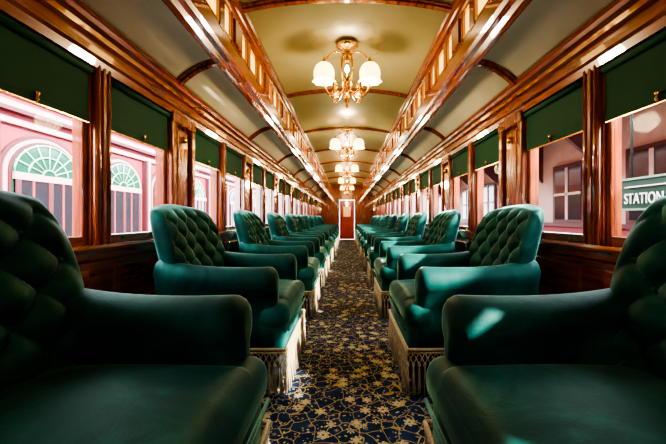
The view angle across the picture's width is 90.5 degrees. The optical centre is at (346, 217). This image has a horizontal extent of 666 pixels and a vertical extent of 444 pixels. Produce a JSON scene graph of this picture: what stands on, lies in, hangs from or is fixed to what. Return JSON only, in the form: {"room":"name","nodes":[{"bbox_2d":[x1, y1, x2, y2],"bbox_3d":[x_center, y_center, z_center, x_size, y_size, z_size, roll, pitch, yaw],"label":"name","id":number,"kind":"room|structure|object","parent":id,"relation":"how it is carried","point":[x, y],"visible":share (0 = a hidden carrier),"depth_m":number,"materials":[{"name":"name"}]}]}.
{"room":"train carriage","nodes":[
{"label":"train carriage","id":0,"kind":"room"},
{"bbox_2d":[72,65,319,294],"bbox_3d":[-1.394,0.070,6.895,0.152,2.220,19.410,0,0,0],"label":"wall","id":1,"kind":"structure","parent":0,"point":[133,274],"depth_m":2.14,"materials":[{"name":"brown wood"}]},
{"bbox_2d":[0,13,92,122],"bbox_3d":[-1.363,-0.653,1.448,0.038,0.298,0.611,0,0,0],"label":"roller blind","id":2,"kind":"object","parent":1,"relation":"attached to","point":[34,70],"visible":1,"depth_m":1.48,"materials":[{"name":"fabric"}]},
{"bbox_2d":[67,120,86,246],"bbox_3d":[-1.401,-0.340,1.448,0.038,0.970,0.635,0,0,0],"label":"window","id":3,"kind":"structure","parent":1,"relation":"in","point":[80,239],"depth_m":1.73,"materials":[{"name":"brown wood"}]},
{"bbox_2d":[111,150,165,242],"bbox_3d":[-1.401,-0.340,2.212,0.038,0.970,0.635,0,0,0],"label":"window","id":4,"kind":"structure","parent":1,"relation":"in","point":[118,237],"depth_m":2.34,"materials":[{"name":"brown wood"}]},
{"bbox_2d":[111,79,169,151],"bbox_3d":[-1.363,-0.653,2.212,0.038,0.298,0.611,0,0,0],"label":"roller blind","id":5,"kind":"object","parent":1,"relation":"attached to","point":[134,117],"visible":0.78,"depth_m":2.15,"materials":[{"name":"fabric"}]},
{"bbox_2d":[0,0,321,201],"bbox_3d":[-1.325,-0.925,7.100,0.150,0.230,19.000,0,0,0],"label":"crown molding","id":6,"kind":"structure","parent":1,"relation":"attached to","point":[70,25],"depth_m":1.92,"materials":[{"name":"brown wood"}]},
{"bbox_2d":[72,226,269,264],"bbox_3d":[-1.350,0.193,7.100,0.080,0.095,19.000,0,0,0],"label":"trim","id":7,"kind":"structure","parent":1,"relation":"attached to","point":[84,254],"depth_m":1.92,"materials":[{"name":"brown wood"}]},
{"bbox_2d":[195,129,220,170],"bbox_3d":[-1.363,-0.653,3.228,0.038,0.298,0.611,0,0,0],"label":"roller blind","id":8,"kind":"object","parent":1,"relation":"attached to","point":[206,147],"visible":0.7,"depth_m":3.23,"materials":[{"name":"fabric"}]},
{"bbox_2d":[214,170,217,226],"bbox_3d":[-1.401,-0.340,3.228,0.038,0.970,0.635,0,0,0],"label":"window","id":9,"kind":"structure","parent":1,"relation":"in","point":[215,171],"depth_m":3.51,"materials":[{"name":"brown wood"}]},
{"bbox_2d":[226,178,240,230],"bbox_3d":[-1.401,-0.340,3.993,0.038,0.970,0.635,0,0,0],"label":"window","id":10,"kind":"structure","parent":1,"relation":"in","point":[239,180],"depth_m":4.28,"materials":[{"name":"brown wood"}]},
{"bbox_2d":[226,147,243,178],"bbox_3d":[-1.363,-0.653,3.993,0.038,0.298,0.611,0,0,0],"label":"roller blind","id":11,"kind":"object","parent":1,"relation":"attached to","point":[233,159],"visible":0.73,"depth_m":4.00,"materials":[{"name":"fabric"}]},
{"bbox_2d":[253,163,262,186],"bbox_3d":[-1.363,-0.653,5.008,0.038,0.298,0.611,0,0,0],"label":"roller blind","id":12,"kind":"object","parent":1,"relation":"attached to","point":[257,170],"visible":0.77,"depth_m":5.07,"materials":[{"name":"fabric"}]},
{"bbox_2d":[259,186,260,218],"bbox_3d":[-1.401,-0.340,5.008,0.038,0.970,0.635,0,0,0],"label":"window","id":13,"kind":"structure","parent":1,"relation":"in","point":[259,186],"depth_m":5.29,"materials":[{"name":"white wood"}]},
{"bbox_2d":[266,190,271,225],"bbox_3d":[-1.401,-0.340,5.772,0.038,0.970,0.635,0,0,0],"label":"window","id":14,"kind":"structure","parent":1,"relation":"in","point":[270,190],"depth_m":6.06,"materials":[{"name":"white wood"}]},
{"bbox_2d":[266,170,273,190],"bbox_3d":[-1.363,-0.653,5.772,0.038,0.298,0.611,0,0,0],"label":"roller blind","id":15,"kind":"object","parent":1,"relation":"attached to","point":[269,175],"visible":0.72,"depth_m":5.78,"materials":[{"name":"fabric"}]},
{"bbox_2d":[279,178,283,193],"bbox_3d":[-1.363,-0.653,6.787,0.038,0.298,0.611,0,0,0],"label":"roller blind","id":16,"kind":"object","parent":1,"relation":"attached to","point":[281,181],"visible":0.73,"depth_m":6.82,"materials":[{"name":"fabric"}]},
{"bbox_2d":[281,194,282,216],"bbox_3d":[-1.401,-0.340,6.787,0.038,0.970,0.635,0,0,0],"label":"window","id":17,"kind":"structure","parent":1,"relation":"in","point":[281,194],"depth_m":7.09,"materials":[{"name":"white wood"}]},
{"bbox_2d":[287,196,288,212],"bbox_3d":[-1.401,-0.340,7.553,0.038,0.970,0.635,0,0,0],"label":"window","id":18,"kind":"structure","parent":1,"relation":"in","point":[287,196],"depth_m":7.83,"materials":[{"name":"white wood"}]},
{"bbox_2d":[286,182,289,196],"bbox_3d":[-1.363,-0.653,7.553,0.038,0.298,0.611,0,0,0],"label":"roller blind","id":19,"kind":"object","parent":1,"relation":"attached to","point":[287,184],"visible":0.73,"depth_m":7.62,"materials":[{"name":"fabric"}]},
{"bbox_2d":[294,199,295,215],"bbox_3d":[-1.401,-0.340,8.568,0.038,0.970,0.635,0,0,0],"label":"window","id":20,"kind":"structure","parent":1,"relation":"in","point":[294,199],"depth_m":8.88,"materials":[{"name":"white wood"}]},
{"bbox_2d":[80,0,613,196],"bbox_3d":[0.000,-1.390,7.100,2.940,0.780,19.000,0,0,0],"label":"ceiling","id":21,"kind":"structure","parent":0,"point":[295,38],"depth_m":2.96,"materials":[{"name":"beige paint"}]},
{"bbox_2d":[162,0,331,195],"bbox_3d":[-0.867,-1.343,7.100,0.195,0.515,19.000,0,0,0],"label":"beam","id":22,"kind":"structure","parent":21,"relation":"attached to","point":[222,28],"depth_m":2.72,"materials":[{"name":"brown wood"}]},
{"bbox_2d":[312,39,381,107],"bbox_3d":[0.000,-1.325,3.100,0.614,0.600,0.360,0,0,20],"label":"chandelier","id":23,"kind":"object","parent":21,"relation":"hanging from","point":[324,73],"visible":1,"depth_m":3.06,"materials":[{"name":"white glass"}]},
{"bbox_2d":[335,158,358,179],"bbox_3d":[0.000,-1.325,9.000,0.614,0.600,0.360,0,0,20],"label":"chandelier","id":24,"kind":"object","parent":21,"relation":"hanging from","point":[339,168],"visible":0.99,"depth_m":8.95,"materials":[{"name":"white glass"}]},
{"bbox_2d":[338,173,355,187],"bbox_3d":[0.000,-1.325,11.950,0.614,0.600,0.360,0,0,20],"label":"chandelier","id":25,"kind":"object","parent":21,"relation":"hanging from","point":[341,180],"visible":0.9,"depth_m":11.90,"materials":[{"name":"white glass"}]},
{"bbox_2d":[330,128,363,160],"bbox_3d":[0.000,-1.325,6.050,0.614,0.600,0.360,0,0,20],"label":"chandelier","id":26,"kind":"object","parent":21,"relation":"hanging from","point":[335,143],"visible":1,"depth_m":6.00,"materials":[{"name":"white glass"}]},
{"bbox_2d":[340,182,353,192],"bbox_3d":[0.000,-1.325,14.900,0.614,0.600,0.360,0,0,20],"label":"chandelier","id":27,"kind":"object","parent":21,"relation":"hanging from","point":[341,187],"visible":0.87,"depth_m":14.86,"materials":[{"name":"white glass"}]},
{"bbox_2d":[177,0,516,195],"bbox_3d":[0.000,-1.321,6.920,2.524,0.687,16.100,0,0,0],"label":"trim","id":28,"kind":"structure","parent":21,"relation":"attached to","point":[256,5],"depth_m":2.48,"materials":[{"name":"brown wood"}]},
{"bbox_2d":[362,0,531,195],"bbox_3d":[0.867,-1.343,7.100,0.195,0.515,19.000,0,0,0],"label":"beam","id":29,"kind":"structure","parent":21,"relation":"attached to","point":[471,28],"depth_m":2.72,"materials":[{"name":"brown wood"}]},
{"bbox_2d":[259,239,434,443],"bbox_3d":[0.000,1.130,7.100,2.940,0.100,19.000,0,0,0],"label":"floor","id":30,"kind":"structure","parent":0,"point":[346,387],"depth_m":2.15,"materials":[{"name":"carpet"}]},
{"bbox_2d":[0,190,270,443],"bbox_3d":[-0.765,0.478,0.797,1.003,1.204,1.084,0,0,0],"label":"armchair","id":31,"kind":"object","parent":30,"relation":"on","point":[79,364],"visible":1,"depth_m":1.02,"materials":[{"name":"green fabric"}]},
{"bbox_2d":[150,204,305,396],"bbox_3d":[-0.830,0.490,2.418,1.003,1.180,0.964,0,0,0],"label":"armchair","id":32,"kind":"object","parent":30,"relation":"on","point":[194,260],"visible":0.67,"depth_m":2.03,"materials":[{"name":"green fabric"}]},
{"bbox_2d":[233,210,320,316],"bbox_3d":[-0.830,0.490,3.967,1.003,1.180,0.964,0,0,0],"label":"armchair","id":33,"kind":"object","parent":30,"relation":"on","point":[252,236],"visible":0.49,"depth_m":3.59,"materials":[{"name":"green fabric"}]},
{"bbox_2d":[266,212,327,286],"bbox_3d":[-0.830,0.490,5.518,1.003,1.180,0.964,0,0,-1],"label":"armchair","id":34,"kind":"object","parent":30,"relation":"on","point":[278,229],"visible":0.47,"depth_m":5.14,"materials":[{"name":"green fabric"}]},
{"bbox_2d":[284,213,332,270],"bbox_3d":[-0.829,0.490,7.068,1.003,1.180,0.964,0,0,3],"label":"armchair","id":35,"kind":"object","parent":30,"relation":"on","point":[293,225],"visible":0.43,"depth_m":6.78,"materials":[{"name":"green fabric"}]},
{"bbox_2d":[296,214,334,259],"bbox_3d":[-0.830,0.490,8.618,1.003,1.180,0.964,0,0,1],"label":"armchair","id":36,"kind":"object","parent":30,"relation":"on","point":[303,221],"visible":0.34,"depth_m":8.32,"materials":[{"name":"green fabric"}]},
{"bbox_2d":[304,215,335,253],"bbox_3d":[-0.830,0.490,10.168,1.003,1.180,0.964,0,0,0],"label":"armchair","id":37,"kind":"object","parent":30,"relation":"on","point":[311,225],"visible":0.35,"depth_m":9.81,"materials":[{"name":"green fabric"}]},
{"bbox_2d":[310,215,336,248],"bbox_3d":[-0.830,0.490,11.717,1.003,1.180,0.964,0,0,-2],"label":"armchair","id":38,"kind":"object","parent":30,"relation":"on","point":[315,222],"visible":0.27,"depth_m":11.33,"materials":[{"name":"green fabric"}]},
{"bbox_2d":[314,216,338,244],"bbox_3d":[-0.830,0.490,13.267,1.003,1.180,0.964,0,0,-1],"label":"armchair","id":39,"kind":"object","parent":30,"relation":"on","point":[317,217],"visible":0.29,"depth_m":12.89,"materials":[{"name":"green fabric"}]},
{"bbox_2d":[318,216,339,241],"bbox_3d":[-0.830,0.490,14.818,1.003,1.180,0.964,0,0,0],"label":"armchair","id":40,"kind":"object","parent":30,"relation":"on","point":[320,217],"visible":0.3,"depth_m":14.53,"materials":[{"name":"green fabric"}]},
{"bbox_2d":[355,216,375,236],"bbox_3d":[0.830,0.490,14.802,1.003,1.180,0.964,0,0,0],"label":"armchair","id":41,"kind":"object","parent":30,"relation":"on","point":[372,218],"visible":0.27,"depth_m":14.54,"materials":[{"name":"green fabric"}]},
{"bbox_2d":[355,216,378,244],"bbox_3d":[0.830,0.490,13.253,1.003,1.180,0.964,0,0,-1],"label":"armchair","id":42,"kind":"object","parent":30,"relation":"on","point":[376,217],"visible":0.32,"depth_m":13.13,"materials":[{"name":"green fabric"}]},
{"bbox_2d":[356,215,383,248],"bbox_3d":[0.830,0.490,11.703,1.003,1.180,0.964,0,0,-1],"label":"armchair","id":43,"kind":"object","parent":30,"relation":"on","point":[378,221],"visible":0.32,"depth_m":11.37,"materials":[{"name":"green fabric"}]},
{"bbox_2d":[358,215,389,253],"bbox_3d":[0.830,0.490,10.152,1.003,1.180,0.964,0,0,1],"label":"armchair","id":44,"kind":"object","parent":30,"relation":"on","point":[383,223],"visible":0.37,"depth_m":9.78,"materials":[{"name":"green fabric"}]},
{"bbox_2d":[360,214,397,260],"bbox_3d":[0.829,0.490,8.602,1.003,1.180,0.964,0,0,2],"label":"armchair","id":45,"kind":"object","parent":30,"relation":"on","point":[390,225],"visible":0.4,"depth_m":8.23,"materials":[{"name":"green fabric"}]},
{"bbox_2d":[363,213,408,270],"bbox_3d":[0.829,0.490,7.052,1.003,1.180,0.964,0,0,3],"label":"armchair","id":46,"kind":"object","parent":30,"relation":"on","point":[401,224],"visible":0.3,"depth_m":6.68,"materials":[{"name":"green fabric"}]},
{"bbox_2d":[367,212,427,286],"bbox_3d":[0.830,0.490,5.502,1.003,1.180,0.964,0,0,1],"label":"armchair","id":47,"kind":"object","parent":30,"relation":"on","point":[416,225],"visible":0.45,"depth_m":5.14,"materials":[{"name":"green fabric"}]},
{"bbox_2d":[373,210,460,317],"bbox_3d":[0.830,0.490,3.953,1.003,1.180,0.964,0,0,0],"label":"armchair","id":48,"kind":"object","parent":30,"relation":"on","point":[440,238],"visible":0.51,"depth_m":3.59,"materials":[{"name":"green fabric"}]},
{"bbox_2d":[388,204,543,396],"bbox_3d":[0.830,0.490,2.402,1.003,1.180,0.964,0,0,0],"label":"armchair","id":49,"kind":"object","parent":30,"relation":"on","point":[499,260],"visible":0.65,"depth_m":2.02,"materials":[{"name":"green fabric"}]},
{"bbox_2d":[422,196,665,443],"bbox_3d":[0.765,0.478,0.783,1.003,1.204,1.084,0,0,0],"label":"armchair","id":50,"kind":"object","parent":30,"relation":"on","point":[587,367],"visible":1,"depth_m":1.06,"materials":[{"name":"green fabric"}]},
{"bbox_2d":[320,185,373,237],"bbox_3d":[0.000,-0.300,16.620,2.940,2.960,0.160,0,0,0],"label":"wall","id":51,"kind":"structure","parent":0,"point":[329,205],"depth_m":16.60,"materials":[{"name":"brown wood"}]},
{"bbox_2d":[340,200,353,238],"bbox_3d":[0.000,0.090,16.610,0.750,1.970,0.100,0,0,0],"label":"door","id":52,"kind":"structure","parent":51,"relation":"in","point":[346,206],"depth_m":16.61,"materials":[{"name":"red wood"}]},
{"bbox_2d":[374,65,621,294],"bbox_3d":[1.394,0.070,6.895,0.152,2.220,19.410,0,0,0],"label":"wall","id":53,"kind":"structure","parent":0,"point":[560,274],"depth_m":2.21,"materials":[{"name":"brown wood"}]},
{"bbox_2d":[398,199,399,216],"bbox_3d":[1.401,-0.340,8.568,0.038,0.970,0.635,0,0,0],"label":"window","id":54,"kind":"structure","parent":53,"relation":"in","point":[398,199],"depth_m":8.88,"materials":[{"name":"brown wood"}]},
{"bbox_2d":[405,196,406,213],"bbox_3d":[1.401,-0.340,7.553,0.038,0.970,0.635,0,0,0],"label":"window","id":55,"kind":"structure","parent":53,"relation":"in","point":[406,196],"depth_m":7.84,"materials":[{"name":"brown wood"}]},
{"bbox_2d":[404,182,407,196],"bbox_3d":[1.363,-0.653,7.553,0.038,0.298,0.611,0,0,0],"label":"roller blind","id":56,"kind":"object","parent":53,"relation":"attached to","point":[405,184],"visible":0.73,"depth_m":7.62,"materials":[{"name":"fabric"}]},
{"bbox_2d":[411,194,412,217],"bbox_3d":[1.401,-0.340,6.787,0.038,0.970,0.635,0,0,0],"label":"window","id":57,"kind":"structure","parent":53,"relation":"in","point":[411,194],"depth_m":7.09,"materials":[{"name":"brown wood"}]},
{"bbox_2d":[410,178,414,193],"bbox_3d":[1.363,-0.653,6.787,0.038,0.298,0.611,0,0,0],"label":"roller blind","id":58,"kind":"object","parent":53,"relation":"attached to","point":[412,181],"visible":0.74,"depth_m":6.82,"materials":[{"name":"fabric"}]},
{"bbox_2d":[420,170,427,190],"bbox_3d":[1.363,-0.653,5.772,0.038,0.298,0.611,0,0,0],"label":"roller blind","id":59,"kind":"object","parent":53,"relation":"attached to","point":[424,175],"visible":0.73,"depth_m":5.78,"materials":[{"name":"fabric"}]},
{"bbox_2d":[422,190,427,225],"bbox_3d":[1.401,-0.340,5.772,0.038,0.970,0.635,0,0,0],"label":"window","id":60,"kind":"structure","parent":53,"relation":"in","point":[422,190],"depth_m":6.06,"materials":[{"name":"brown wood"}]},
{"bbox_2d":[433,186,434,217],"bbox_3d":[1.401,-0.340,5.008,0.038,0.970,0.635,0,0,0],"label":"window","id":61,"kind":"structure","parent":53,"relation":"in","point":[433,186],"depth_m":5.29,"materials":[{"name":"brown wood"}]},
{"bbox_2d":[431,163,440,186],"bbox_3d":[1.363,-0.653,5.008,0.038,0.298,0.611,0,0,0],"label":"roller blind","id":62,"kind":"object","parent":53,"relation":"attached to","point":[436,170],"visible":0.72,"depth_m":5.07,"materials":[{"name":"fabric"}]},
{"bbox_2d":[450,147,467,178],"bbox_3d":[1.363,-0.653,3.993,0.038,0.298,0.611,0,0,0],"label":"roller blind","id":63,"kind":"object","parent":53,"relation":"attached to","point":[460,159],"visible":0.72,"depth_m":4.00,"materials":[{"name":"fabric"}]},
{"bbox_2d":[453,178,467,230],"bbox_3d":[1.401,-0.340,3.993,0.038,0.970,0.635,0,0,0],"label":"window","id":64,"kind":"structure","parent":53,"relation":"in","point":[454,180],"depth_m":4.28,"materials":[{"name":"brown wood"}]},
{"bbox_2d":[476,170,479,226],"bbox_3d":[1.401,-0.340,3.228,0.038,0.970,0.635,0,0,0],"label":"window","id":65,"kind":"structure","parent":53,"relation":"in","point":[477,171],"depth_m":3.51,"materials":[{"name":"brown wood"}]},
{"bbox_2d":[473,129,498,170],"bbox_3d":[1.363,-0.653,3.228,0.038,0.298,0.611,0,0,0],"label":"roller blind","id":66,"kind":"object","parent":53,"relation":"attached to","point":[487,147],"visible":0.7,"depth_m":3.23,"materials":[{"name":"fabric"}]},
{"bbox_2d":[407,225,621,264],"bbox_3d":[1.350,0.193,7.100,0.080,0.095,19.000,0,0,0],"label":"trim","id":67,"kind":"structure","parent":53,"relation":"attached to","point":[608,254],"depth_m":1.92,"materials":[{"name":"brown wood"}]},
{"bbox_2d":[372,0,665,201],"bbox_3d":[1.325,-0.925,7.100,0.150,0.230,19.000,0,0,0],"label":"crown molding","id":68,"kind":"structure","parent":53,"relation":"attached to","point":[623,25],"depth_m":1.98,"materials":[{"name":"brown wood"}]},
{"bbox_2d":[524,79,582,151],"bbox_3d":[1.363,-0.653,2.212,0.038,0.298,0.611,0,0,0],"label":"roller blind","id":69,"kind":"object","parent":53,"relation":"attached to","point":[559,117],"visible":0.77,"depth_m":2.15,"materials":[{"name":"fabric"}]},
{"bbox_2d":[528,150,582,242],"bbox_3d":[1.401,-0.340,2.212,0.038,0.970,0.635,0,0,0],"label":"window","id":70,"kind":"structure","parent":53,"relation":"in","point":[574,237],"depth_m":2.34,"materials":[{"name":"brown wood"}]},
{"bbox_2d":[607,120,626,246],"bbox_3d":[1.401,-0.340,1.448,0.038,0.970,0.635,0,0,0],"label":"window","id":71,"kind":"structure","parent":53,"relation":"in","point":[613,239],"depth_m":1.73,"materials":[{"name":"brown wood"}]},
{"bbox_2d":[601,30,665,122],"bbox_3d":[1.363,-0.653,1.448,0.038,0.298,0.611,0,0,0],"label":"roller blind","id":72,"kind":"object","parent":53,"relation":"attached to","point":[635,80],"visible":1,"depth_m":1.56,"materials":[{"name":"fabric"}]},
{"label":"outside","id":73,"kind":"structure","parent":0,"visible":0},
{"bbox_3d":[0.000,2.130,10.000,80.000,0.100,100.000,0,0,0],"label":"ground","id":74,"kind":"structure","parent":73,"visible":0},
{"bbox_2d":[0,92,266,236],"bbox_3d":[-5.050,-0.220,10.000,0.500,4.600,32.000,0,0,0],"label":"station building","id":75,"kind":"structure","parent":74,"relation":"on","point":[36,140],"depth_m":5.71,"materials":[{"name":"pink paint"}]},
{"bbox_2d":[427,102,665,236],"bbox_3d":[4.050,-0.045,9.910,1.700,4.250,33.780,0,0,0],"label":"building","id":76,"kind":"structure","parent":74,"relation":"on","point":[561,161],"depth_m":6.64,"materials":[{"name":"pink paint"}]},
{"bbox_2d":[622,114,665,210],"bbox_3d":[3.091,-0.705,3.290,0.213,1.250,0.720,0,0,0],"label":"station sign","id":77,"kind":"object","parent":76,"relation":"attached to","point":[638,193],"visible":0.89,"depth_m":3.38,"materials":[{"name":"green paint"}]}
]}

